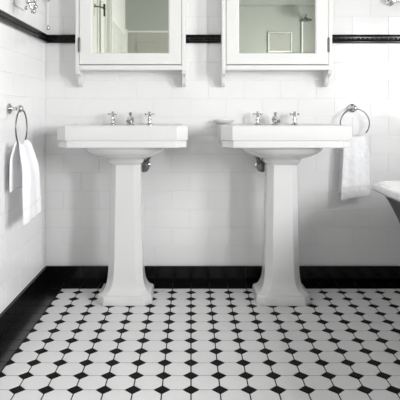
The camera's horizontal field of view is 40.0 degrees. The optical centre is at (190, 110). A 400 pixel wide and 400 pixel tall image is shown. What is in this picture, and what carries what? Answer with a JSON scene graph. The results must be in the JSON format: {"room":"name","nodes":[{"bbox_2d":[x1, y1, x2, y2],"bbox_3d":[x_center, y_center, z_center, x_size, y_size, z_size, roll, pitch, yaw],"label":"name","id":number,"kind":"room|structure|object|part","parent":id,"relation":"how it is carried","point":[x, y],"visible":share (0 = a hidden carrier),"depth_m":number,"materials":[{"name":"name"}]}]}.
{"room":"bathroom","nodes":[
{"label":"bathroom","id":0,"kind":"room"},
{"bbox_2d":[0,0,45,313],"bbox_3d":[-0.856,-0.300,1.020,0.102,2.600,4.060,0,0,0],"label":"wall","id":1,"kind":"structure","parent":0,"point":[22,55],"depth_m":2.60,"materials":[{"name":"white tile"}]},
{"bbox_2d":[7,103,27,144],"bbox_3d":[-0.771,0.062,2.425,0.063,0.191,0.167,0,0,0],"label":"towel ring","id":2,"kind":"object","parent":1,"relation":"attached to","point":[19,108],"visible":0.93,"depth_m":2.41,"materials":[{"name":"silver metal"}]},
{"bbox_2d":[9,140,40,225],"bbox_3d":[-0.740,0.310,2.473,0.090,0.363,0.250,0,0,2],"label":"hand towel","id":3,"kind":"object","parent":2,"relation":"hanging from","point":[24,173],"visible":1,"depth_m":2.42,"materials":[{"name":"white fabric"}]},
{"bbox_2d":[0,266,46,338],"bbox_3d":[-0.800,0.904,1.063,0.013,0.092,3.946,0,0,0],"label":"baseboard","id":4,"kind":"structure","parent":1,"relation":"attached to","point":[8,316],"depth_m":2.58,"materials":[{"name":"black tile"}]},
{"bbox_2d":[0,9,47,42],"bbox_3d":[-0.796,-0.399,2.280,0.016,0.046,1.531,0,0,0],"label":"trim","id":5,"kind":"structure","parent":1,"relation":"attached to","point":[5,18],"depth_m":2.58,"materials":[{"name":"black tile"}]},
{"bbox_2d":[14,0,37,13],"bbox_3d":[-0.759,-0.604,2.501,0.115,0.342,0.270,0,0,-38],"label":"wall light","id":6,"kind":"object","parent":1,"relation":"attached to","point":[20,4],"visible":1,"depth_m":2.45,"materials":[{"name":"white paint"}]},
{"bbox_3d":[-0.798,-0.560,2.565,0.008,0.160,0.150,0,0,0],"label":"plate","id":7,"kind":"part","parent":6,"relation":"part of","materials":[{"name":"white paint"}]},
{"bbox_3d":[-0.741,-0.537,2.479,0.076,0.209,0.162,0,0,-35],"label":"scroll arm","id":8,"kind":"part","parent":6,"relation":"part of","materials":[{"name":"silver metal"}]},
{"bbox_2d":[0,283,399,399],"bbox_3d":[0.496,0.980,1.070,2.807,0.060,4.160,0,0,0],"label":"floor","id":9,"kind":"structure","parent":0,"point":[194,341],"depth_m":2.21,"materials":[{"name":"white tile"}]},
{"bbox_2d":[57,111,187,305],"bbox_3d":[-0.328,0.475,2.811,0.624,0.949,0.466,0,0,0],"label":"pedestal sink","id":10,"kind":"object","parent":9,"relation":"on","point":[125,147],"visible":1,"depth_m":2.71,"materials":[{"name":"white ceramic"}]},
{"bbox_2d":[107,111,117,124],"bbox_3d":[-0.424,0.037,2.975,0.055,0.073,0.056,0,0,0],"label":"tap","id":11,"kind":"object","parent":10,"relation":"on","point":[112,114],"depth_m":2.97,"materials":[{"name":"silver metal"}]},
{"bbox_2d":[57,124,187,164],"bbox_3d":[-0.328,0.169,2.811,0.624,0.198,0.466,0,0,0],"label":"basin","id":12,"kind":"object","parent":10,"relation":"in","point":[120,144],"depth_m":2.58,"materials":[{"name":"white ceramic"}]},
{"bbox_3d":[-0.328,0.040,2.930,0.042,0.069,0.131,0,0,0],"label":"spout","id":13,"kind":"part","parent":10,"relation":"part of","materials":[{"name":"silver metal"}]},
{"bbox_2d":[144,111,154,124],"bbox_3d":[-0.224,0.037,2.975,0.055,0.073,0.056,0,0,0],"label":"tap","id":14,"kind":"object","parent":10,"relation":"on","point":[149,114],"depth_m":2.97,"materials":[{"name":"silver metal"}]},
{"bbox_2d":[217,111,351,305],"bbox_3d":[0.456,0.475,2.811,0.624,0.949,0.466,0,0,0],"label":"pedestal sink","id":15,"kind":"object","parent":9,"relation":"on","point":[281,147],"visible":1,"depth_m":2.72,"materials":[{"name":"white ceramic"}]},
{"bbox_2d":[253,111,262,124],"bbox_3d":[0.360,0.037,2.975,0.055,0.073,0.056,0,0,0],"label":"tap","id":16,"kind":"object","parent":15,"relation":"on","point":[257,113],"depth_m":2.97,"materials":[{"name":"silver metal"}]},
{"bbox_3d":[0.456,0.040,2.930,0.042,0.069,0.131,0,0,0],"label":"spout","id":17,"kind":"part","parent":15,"relation":"part of","materials":[{"name":"silver metal"}]},
{"bbox_2d":[217,124,351,164],"bbox_3d":[0.456,0.169,2.811,0.624,0.198,0.466,0,0,0],"label":"basin","id":18,"kind":"object","parent":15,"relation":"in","point":[276,144],"depth_m":2.58,"materials":[{"name":"white ceramic"}]},
{"bbox_2d":[290,111,298,124],"bbox_3d":[0.560,0.037,2.975,0.055,0.073,0.056,0,0,0],"label":"tap","id":19,"kind":"object","parent":15,"relation":"on","point":[294,113],"depth_m":2.97,"materials":[{"name":"silver metal"}]},
{"bbox_2d":[372,180,399,222],"bbox_3d":[1.282,0.649,1.850,0.825,0.602,1.875,0,0,0],"label":"bath","id":20,"kind":"object","parent":9,"relation":"on","point":[390,190],"visible":1,"depth_m":2.54,"materials":[{"name":"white ceramic"}]},
{"bbox_2d":[45,0,399,265],"bbox_3d":[0.496,-0.300,3.099,2.807,2.600,0.102,0,0,0],"label":"wall","id":21,"kind":"structure","parent":0,"point":[203,200],"depth_m":3.05,"materials":[{"name":"white tile"}]},
{"bbox_2d":[75,0,185,86],"bbox_3d":[-0.321,-0.556,2.968,0.624,0.847,0.153,0,0,0],"label":"upper cabinet","id":22,"kind":"object","parent":21,"relation":"attached to","point":[111,35],"visible":1,"depth_m":2.92,"materials":[{"name":"white paint"}]},
{"bbox_3d":[-0.321,-0.569,2.924,0.540,0.643,0.022,0,0,0],"label":"door","id":23,"kind":"part","parent":22,"relation":"part of","materials":[{"name":"white paint"}]},
{"bbox_2d":[93,0,167,52],"bbox_3d":[-0.321,-0.566,2.922,0.403,0.516,0.004,0,0,0],"label":"mirror","id":24,"kind":"object","parent":22,"relation":"attached to","point":[119,26],"depth_m":2.92,"materials":[{"name":"clear mirror"}]},
{"bbox_2d":[79,65,181,71],"bbox_3d":[-0.321,-0.231,2.979,0.543,0.025,0.131,0,0,0],"label":"shelf","id":25,"kind":"object","parent":22,"relation":"attached to","point":[82,68],"depth_m":2.91,"materials":[{"name":"white paint"}]},
{"bbox_2d":[46,266,399,282],"bbox_3d":[0.496,0.904,3.043,2.599,0.092,0.013,0,0,0],"label":"baseboard","id":26,"kind":"structure","parent":21,"relation":"attached to","point":[55,274],"depth_m":3.04,"materials":[{"name":"black tile"}]},
{"bbox_2d":[47,35,399,42],"bbox_3d":[0.496,-0.399,3.039,2.603,0.046,0.016,0,0,0],"label":"trim","id":27,"kind":"structure","parent":21,"relation":"attached to","point":[50,38],"depth_m":3.04,"materials":[{"name":"black tile"}]},
{"bbox_2d":[214,120,233,122],"bbox_3d":[0.181,0.059,3.007,0.114,0.018,0.075,0,0,0],"label":"soap dish","id":28,"kind":"object","parent":21,"relation":"attached to","point":[216,121],"visible":0.98,"depth_m":2.98,"materials":[{"name":"white ceramic"}]},
{"bbox_2d":[221,0,331,86],"bbox_3d":[0.457,-0.556,2.968,0.624,0.847,0.153,0,0,0],"label":"upper cabinet","id":29,"kind":"object","parent":21,"relation":"attached to","point":[256,35],"visible":1,"depth_m":2.92,"materials":[{"name":"white paint"}]},
{"bbox_3d":[0.457,-0.569,2.924,0.540,0.643,0.022,0,0,0],"label":"door","id":30,"kind":"part","parent":29,"relation":"part of","materials":[{"name":"white paint"}]},
{"bbox_2d":[239,0,314,52],"bbox_3d":[0.457,-0.566,2.922,0.403,0.516,0.004,0,0,0],"label":"mirror","id":31,"kind":"object","parent":29,"relation":"attached to","point":[265,26],"depth_m":2.92,"materials":[{"name":"clear mirror"}]},
{"bbox_2d":[226,65,327,71],"bbox_3d":[0.457,-0.231,2.979,0.543,0.025,0.131,0,0,0],"label":"shelf","id":32,"kind":"object","parent":29,"relation":"attached to","point":[229,68],"depth_m":2.91,"materials":[{"name":"white paint"}]},
{"bbox_2d":[340,104,369,132],"bbox_3d":[0.892,0.055,3.014,0.165,0.189,0.063,0,0,0],"label":"towel ring","id":33,"kind":"object","parent":21,"relation":"attached to","point":[352,107],"visible":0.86,"depth_m":2.99,"materials":[{"name":"silver metal"}]},
{"bbox_2d":[338,133,369,200],"bbox_3d":[0.888,0.300,2.990,0.160,0.368,0.058,0,0,0],"label":"hand towel","id":34,"kind":"object","parent":33,"relation":"hanging from","point":[354,174],"visible":0.91,"depth_m":2.97,"materials":[{"name":"white fabric"}]},
{"bbox_2d":[386,0,399,5],"bbox_3d":[1.410,-0.602,3.009,0.669,0.044,0.073,0,0,0],"label":"towel rail","id":35,"kind":"object","parent":21,"relation":"attached to","point":[388,2],"visible":1,"depth_m":3.03,"materials":[{"name":"silver metal"}]},
{"bbox_3d":[0.496,-1.600,1.070,2.807,0.100,4.160,0,0,0],"label":"ceiling","id":36,"kind":"structure","parent":0,"visible":0},
{"bbox_2d":[46,0,49,29],"bbox_3d":[-0.774,-0.994,2.975,0.079,1.112,0.079,0,0,0],"label":"pull cord","id":37,"kind":"object","parent":36,"relation":"hanging from","point":[47,26],"visible":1,"depth_m":2.97,"materials":[{"name":"white plastic"}]}
]}

